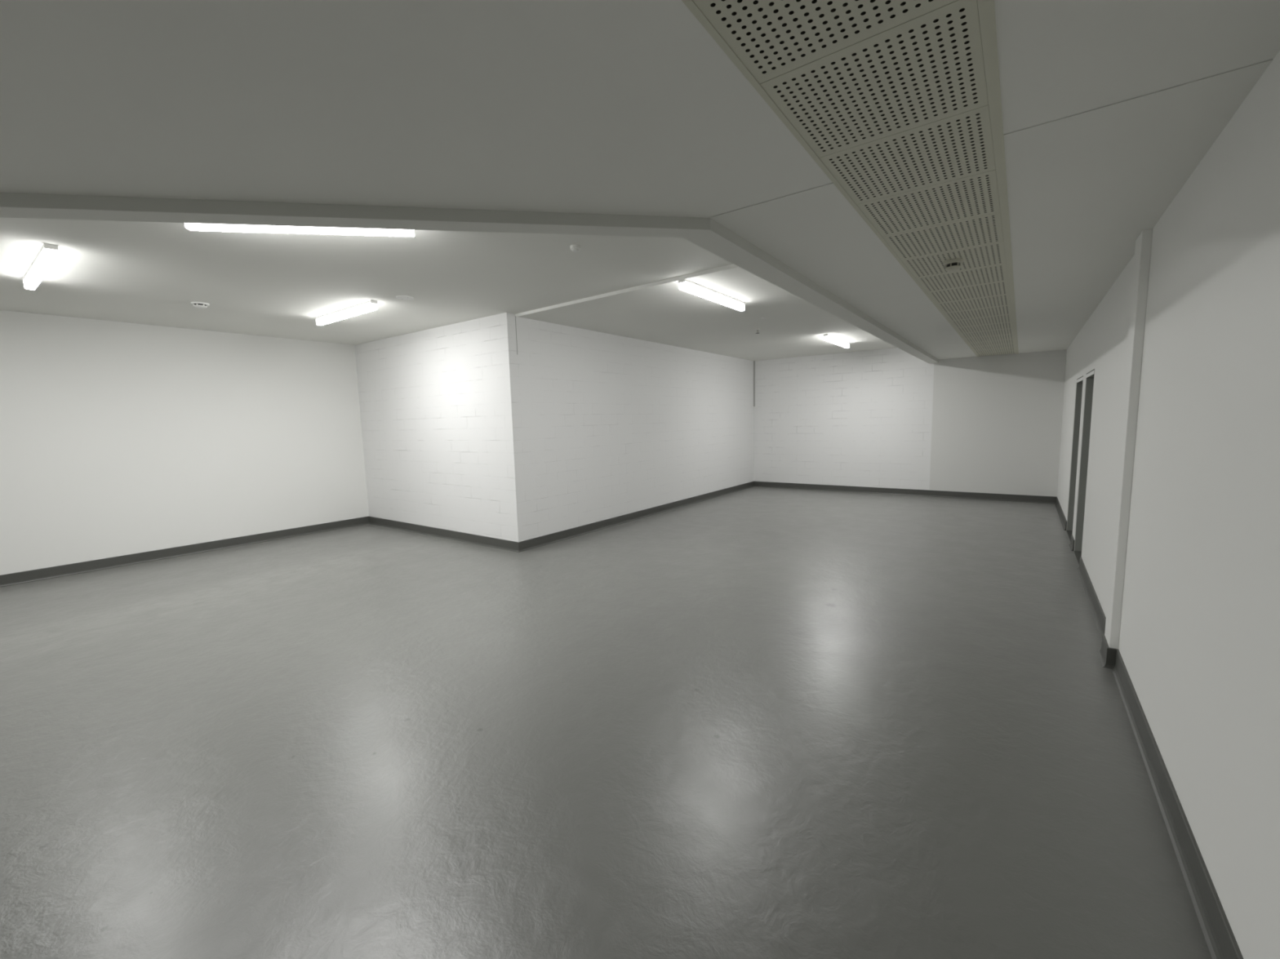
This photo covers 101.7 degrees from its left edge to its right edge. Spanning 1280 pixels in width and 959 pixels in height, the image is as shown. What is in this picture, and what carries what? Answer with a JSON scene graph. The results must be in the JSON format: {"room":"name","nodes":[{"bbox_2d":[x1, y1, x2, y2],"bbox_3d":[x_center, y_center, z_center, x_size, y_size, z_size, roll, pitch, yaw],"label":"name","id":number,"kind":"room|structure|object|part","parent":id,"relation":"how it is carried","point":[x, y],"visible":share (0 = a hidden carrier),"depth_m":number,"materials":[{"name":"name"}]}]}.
{"room":"empty basement room","nodes":[
{"label":"empty basement room","id":0,"kind":"room"},
{"bbox_2d":[0,310,368,575],"bbox_3d":[-7.103,-0.419,5.909,0.150,3.200,8.003,3,8,36],"label":"wall","id":1,"kind":"structure","parent":0,"point":[117,438],"depth_m":6.86,"materials":[{"name":"white paint"}]},
{"bbox_2d":[0,217,732,345],"bbox_3d":[-0.996,-2.071,5.775,10.025,0.100,15.620,3,8,36],"label":"ceiling","id":2,"kind":"structure","parent":0,"point":[263,284],"depth_m":4.73,"materials":[{"name":"paint"}]},
{"bbox_2d":[22,243,58,289],"bbox_3d":[-4.858,-1.702,4.216,1.380,0.096,0.069,3,8,36],"label":"tube light","id":3,"kind":"object","parent":2,"relation":"attached to","point":[48,255],"visible":1,"depth_m":4.05,"materials":[{"name":"white plastic"}]},
{"bbox_2d":[191,302,209,308],"bbox_3d":[-4.781,-1.893,5.670,0.156,0.045,0.156,3,8,36],"label":"smoke detector","id":4,"kind":"object","parent":2,"relation":"attached to","point":[197,304],"visible":1,"depth_m":5.63,"materials":[{"name":"white plastic"}]},
{"bbox_2d":[184,222,414,236],"bbox_3d":[-2.220,-1.680,3.441,1.380,0.096,0.069,-2,6,-9],"label":"tube light","id":5,"kind":"object","parent":2,"relation":"attached to","point":[191,226],"visible":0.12,"depth_m":3.42,"materials":[{"name":"white plastic"}]},
{"bbox_2d":[315,300,377,325],"bbox_3d":[-3.473,-1.952,6.136,1.380,0.096,0.069,3,8,36],"label":"tube light","id":6,"kind":"object","parent":2,"relation":"attached to","point":[371,305],"visible":1,"depth_m":6.04,"materials":[{"name":"white plastic"}]},
{"bbox_2d":[395,295,413,299],"bbox_3d":[-2.535,-1.959,5.622,0.176,0.013,0.176,3,8,36],"label":"cover plate","id":7,"kind":"object","parent":2,"relation":"attached to","point":[401,297],"visible":1,"depth_m":5.59,"materials":[{"name":"white plastic"}]},
{"bbox_2d":[569,244,581,252],"bbox_3d":[-0.510,-1.825,4.128,0.084,0.044,0.084,3,8,36],"label":"sensor","id":8,"kind":"object","parent":2,"relation":"attached to","point":[575,247],"visible":1,"depth_m":4.10,"materials":[{"name":"white plastic"}]},
{"bbox_2d":[515,263,738,316],"bbox_3d":[-0.126,-1.990,5.471,3.709,0.036,0.004,4,8,38],"label":"trim","id":9,"kind":"structure","parent":2,"relation":"attached to","point":[730,266],"depth_m":5.41,"materials":[{"name":"white"}]},
{"bbox_2d":[354,312,518,542],"bbox_3d":[-3.158,-0.736,7.869,3.895,3.200,0.150,3,8,36],"label":"wall","id":10,"kind":"structure","parent":0,"point":[435,403],"depth_m":7.56,"materials":[{"name":"white paint"}]},
{"bbox_2d":[0,486,1212,958],"bbox_3d":[-0.737,1.086,5.996,10.475,0.120,15.620,3,8,36],"label":"floor","id":11,"kind":"structure","parent":0,"point":[755,722],"depth_m":2.67,"materials":[{"name":"grey concrete"}]},
{"bbox_2d":[506,312,754,542],"bbox_3d":[0.508,-1.032,9.703,0.150,3.200,7.467,3,8,36],"label":"wall","id":12,"kind":"structure","parent":0,"point":[606,426],"depth_m":8.34,"materials":[{"name":"white paint"}]},
{"bbox_2d":[0,481,928,587],"bbox_3d":[-2.545,0.749,8.260,17.146,0.131,3.546,-5,7,-27],"label":"baseboard","id":13,"kind":"structure","parent":12,"relation":"attached to","point":[33,575],"depth_m":7.74,"materials":[{"name":"grey paint"}]},
{"bbox_2d":[515,315,517,355],"bbox_3d":[-1.575,-1.835,6.643,0.003,0.480,0.008,3,8,36],"label":"trim","id":14,"kind":"structure","parent":12,"relation":"attached to","point":[515,316],"depth_m":6.64,"materials":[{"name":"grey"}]},
{"bbox_2d":[753,360,755,406],"bbox_3d":[2.747,-2.302,12.538,0.022,1.080,0.022,3,8,36],"label":"trim","id":15,"kind":"structure","parent":12,"relation":"attached to","point":[753,361],"depth_m":12.53,"materials":[{"name":"grey metal"}]},
{"bbox_2d":[0,0,1279,359],"bbox_3d":[-0.259,-1.658,5.282,7.916,0.020,15.312,3,8,36],"label":"ceiling","id":16,"kind":"structure","parent":0,"point":[1109,108],"depth_m":1.81,"materials":[{"name":"paint"}]},
{"bbox_2d":[0,192,938,363],"bbox_3d":[-0.130,-1.527,4.436,16.434,0.059,3.396,-5,8,-32],"label":"ceiling beam","id":17,"kind":"structure","parent":16,"relation":"attached to","point":[6,199],"depth_m":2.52,"materials":[{"name":"white paint"}]},
{"bbox_2d":[693,0,956,84],"bbox_3d":[0.437,-1.216,1.242,0.578,0.014,0.597,3,8,36],"label":"perforated panel","id":18,"kind":"object","parent":16,"relation":"attached to","point":[772,38],"visible":1,"depth_m":1.41,"materials":[{"name":"beige paint"}]},
{"bbox_2d":[681,0,977,356],"bbox_3d":[3.036,-1.736,5.273,0.038,0.024,11.432,3,8,36],"label":"trim","id":19,"kind":"structure","parent":16,"relation":"attached to","point":[691,6],"depth_m":1.84,"materials":[{"name":"beige paint"}]},
{"bbox_2d":[760,0,988,157],"bbox_3d":[0.790,-1.279,1.723,0.578,0.014,0.597,3,8,36],"label":"perforated panel","id":20,"kind":"object","parent":16,"relation":"attached to","point":[927,68],"visible":1,"depth_m":1.67,"materials":[{"name":"beige paint"}]},
{"bbox_2d":[819,104,995,204],"bbox_3d":[1.143,-1.342,2.204,0.578,0.014,0.597,3,8,36],"label":"perforated panel","id":21,"kind":"object","parent":16,"relation":"attached to","point":[958,146],"visible":1,"depth_m":2.16,"materials":[{"name":"beige paint"}]},
{"bbox_2d":[856,169,1000,236],"bbox_3d":[1.496,-1.404,2.685,0.578,0.014,0.597,3,8,36],"label":"perforated panel","id":22,"kind":"object","parent":16,"relation":"attached to","point":[975,195],"visible":1,"depth_m":2.65,"materials":[{"name":"beige paint"}]},
{"bbox_2d":[882,211,1004,260],"bbox_3d":[1.849,-1.467,3.166,0.578,0.014,0.597,3,8,36],"label":"perforated panel","id":23,"kind":"object","parent":16,"relation":"attached to","point":[985,229],"visible":1,"depth_m":3.13,"materials":[{"name":"beige paint"}]},
{"bbox_2d":[902,241,1006,278],"bbox_3d":[2.202,-1.530,3.647,0.578,0.014,0.597,3,8,36],"label":"perforated panel","id":24,"kind":"object","parent":16,"relation":"attached to","point":[993,254],"visible":0.91,"depth_m":3.60,"materials":[{"name":"beige paint"}]},
{"bbox_2d":[943,257,963,271],"bbox_3d":[2.176,-1.484,3.623,0.120,0.070,0.120,3,8,36],"label":"smoke detector","id":25,"kind":"object","parent":24,"relation":"attached to","point":[952,264],"visible":1,"depth_m":3.59,"materials":[{"name":"beige plastic"}]},
{"bbox_2d":[915,263,1008,292],"bbox_3d":[2.555,-1.593,4.128,0.578,0.014,0.597,3,8,36],"label":"perforated panel","id":26,"kind":"object","parent":16,"relation":"attached to","point":[994,273],"visible":1,"depth_m":4.10,"materials":[{"name":"beige paint"}]},
{"bbox_2d":[927,280,1009,303],"bbox_3d":[2.908,-1.655,4.609,0.578,0.014,0.597,3,8,36],"label":"perforated panel","id":27,"kind":"object","parent":16,"relation":"attached to","point":[998,288],"visible":1,"depth_m":4.59,"materials":[{"name":"beige paint"}]},
{"bbox_2d":[936,293,1010,313],"bbox_3d":[3.261,-1.718,5.090,0.578,0.014,0.597,3,8,36],"label":"perforated panel","id":28,"kind":"object","parent":16,"relation":"attached to","point":[1002,300],"visible":1,"depth_m":5.07,"materials":[{"name":"beige paint"}]},
{"bbox_2d":[944,305,1011,320],"bbox_3d":[3.614,-1.781,5.572,0.578,0.014,0.597,3,8,36],"label":"perforated panel","id":29,"kind":"object","parent":16,"relation":"attached to","point":[1006,309],"visible":1,"depth_m":5.55,"materials":[{"name":"beige paint"}]},
{"bbox_2d":[950,314,1012,328],"bbox_3d":[3.967,-1.843,6.053,0.578,0.014,0.597,3,8,36],"label":"perforated panel","id":30,"kind":"object","parent":16,"relation":"attached to","point":[1007,317],"visible":1,"depth_m":6.03,"materials":[{"name":"beige paint"}]},
{"bbox_2d":[955,321,1013,333],"bbox_3d":[4.321,-1.906,6.534,0.578,0.014,0.597,3,8,36],"label":"perforated panel","id":31,"kind":"object","parent":16,"relation":"attached to","point":[1002,326],"visible":0.99,"depth_m":6.52,"materials":[{"name":"beige paint"}]},
{"bbox_2d":[960,328,1013,338],"bbox_3d":[4.674,-1.969,7.015,0.578,0.014,0.597,3,8,36],"label":"perforated panel","id":32,"kind":"object","parent":16,"relation":"attached to","point":[1004,331],"visible":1,"depth_m":7.01,"materials":[{"name":"beige paint"}]},
{"bbox_2d":[964,333,1014,342],"bbox_3d":[5.027,-2.032,7.496,0.578,0.014,0.597,3,8,36],"label":"perforated panel","id":33,"kind":"object","parent":16,"relation":"attached to","point":[1010,336],"visible":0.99,"depth_m":7.49,"materials":[{"name":"beige paint"}]},
{"bbox_2d":[968,338,1014,346],"bbox_3d":[5.380,-2.094,7.977,0.578,0.014,0.597,3,8,36],"label":"perforated panel","id":34,"kind":"object","parent":16,"relation":"attached to","point":[1011,340],"visible":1,"depth_m":7.96,"materials":[{"name":"beige paint"}]},
{"bbox_2d":[971,343,1015,350],"bbox_3d":[5.733,-2.157,8.458,0.578,0.014,0.597,3,8,36],"label":"perforated panel","id":35,"kind":"object","parent":16,"relation":"attached to","point":[1006,345],"visible":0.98,"depth_m":8.44,"materials":[{"name":"beige paint"}]},
{"bbox_2d":[973,346,1015,353],"bbox_3d":[6.086,-2.220,8.939,0.578,0.014,0.597,3,8,36],"label":"perforated panel","id":36,"kind":"object","parent":16,"relation":"attached to","point":[1013,348],"visible":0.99,"depth_m":8.92,"materials":[{"name":"beige paint"}]},
{"bbox_2d":[976,350,1016,356],"bbox_3d":[6.439,-2.283,9.420,0.578,0.014,0.597,3,8,36],"label":"perforated panel","id":37,"kind":"object","parent":16,"relation":"attached to","point":[1015,351],"visible":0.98,"depth_m":9.40,"materials":[{"name":"beige paint"}]},
{"bbox_2d":[977,0,1018,353],"bbox_3d":[3.511,-1.709,4.928,0.054,0.024,11.432,3,8,36],"label":"trim","id":38,"kind":"structure","parent":16,"relation":"attached to","point":[986,9],"depth_m":1.87,"materials":[{"name":"beige paint"}]},
{"bbox_2d":[519,266,897,360],"bbox_3d":[2.029,-2.377,8.407,3.706,0.027,7.475,3,8,36],"label":"ceiling","id":39,"kind":"structure","parent":0,"point":[793,326],"depth_m":7.19,"materials":[{"name":"paint"}]},
{"bbox_2d":[678,279,745,311],"bbox_3d":[0.806,-1.971,5.612,0.069,0.096,1.380,3,8,36],"label":"tube light","id":40,"kind":"object","parent":39,"relation":"attached to","point":[685,285],"visible":1,"depth_m":5.47,"materials":[{"name":"white plastic"}]},
{"bbox_2d":[822,333,849,347],"bbox_3d":[3.486,-2.442,9.222,0.069,0.096,1.380,3,8,36],"label":"tube light","id":41,"kind":"object","parent":39,"relation":"attached to","point":[828,338],"visible":1,"depth_m":9.07,"materials":[{"name":"white plastic"}]},
{"bbox_2d":[754,347,1066,497],"bbox_3d":[5.164,-1.292,10.998,6.130,3.200,0.158,3,8,36],"label":"wall","id":42,"kind":"structure","parent":0,"point":[859,418],"depth_m":10.64,"materials":[{"name":"white paint"}]},
{"bbox_2d":[1057,50,1279,958],"bbox_3d":[3.028,-0.346,3.041,0.150,3.200,15.312,3,8,36],"label":"wall","id":43,"kind":"structure","parent":0,"point":[1199,646],"depth_m":1.92,"materials":[{"name":"white paint"}]},
{"bbox_2d":[928,490,1066,530],"bbox_3d":[5.919,0.466,8.936,2.026,0.131,2.627,3,8,36],"label":"baseboard","id":44,"kind":"structure","parent":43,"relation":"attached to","point":[957,495],"depth_m":9.83,"materials":[{"name":"grey paint"}]},
{"bbox_2d":[1066,376,1083,542],"bbox_3d":[5.707,-0.261,6.747,0.144,2.073,0.980,3,8,36],"label":"door","id":45,"kind":"structure","parent":43,"relation":"in","point":[1079,382],"depth_m":7.13,"materials":[{"name":"grey paint"}]},
{"bbox_3d":[5.627,-1.273,6.674,0.007,0.038,0.980,3,8,36],"label":"head casing","id":46,"kind":"part","parent":45,"relation":"part of","materials":[{"name":"white paint"}]},
{"bbox_2d":[1074,369,1094,564],"bbox_3d":[4.948,-0.126,5.713,0.144,2.073,0.880,3,8,36],"label":"door","id":47,"kind":"structure","parent":43,"relation":"in","point":[1090,376],"depth_m":6.06,"materials":[{"name":"grey paint"}]},
{"bbox_3d":[4.868,-1.138,5.639,0.007,0.038,0.880,3,8,36],"label":"head casing","id":48,"kind":"part","parent":47,"relation":"part of","materials":[{"name":"white paint"}]},
{"bbox_2d":[1104,228,1152,648],"bbox_3d":[3.111,-0.141,3.336,0.045,2.724,0.240,3,8,36],"label":"trim","id":49,"kind":"structure","parent":43,"relation":"attached to","point":[1144,242],"depth_m":3.26,"materials":[{"name":"white paint"}]},
{"bbox_2d":[1068,534,1243,958],"bbox_3d":[1.917,1.362,1.836,0.073,0.131,11.715,3,8,36],"label":"baseboard","id":50,"kind":"structure","parent":43,"relation":"attached to","point":[1220,938],"depth_m":2.09,"materials":[{"name":"grey paint"}]}
]}

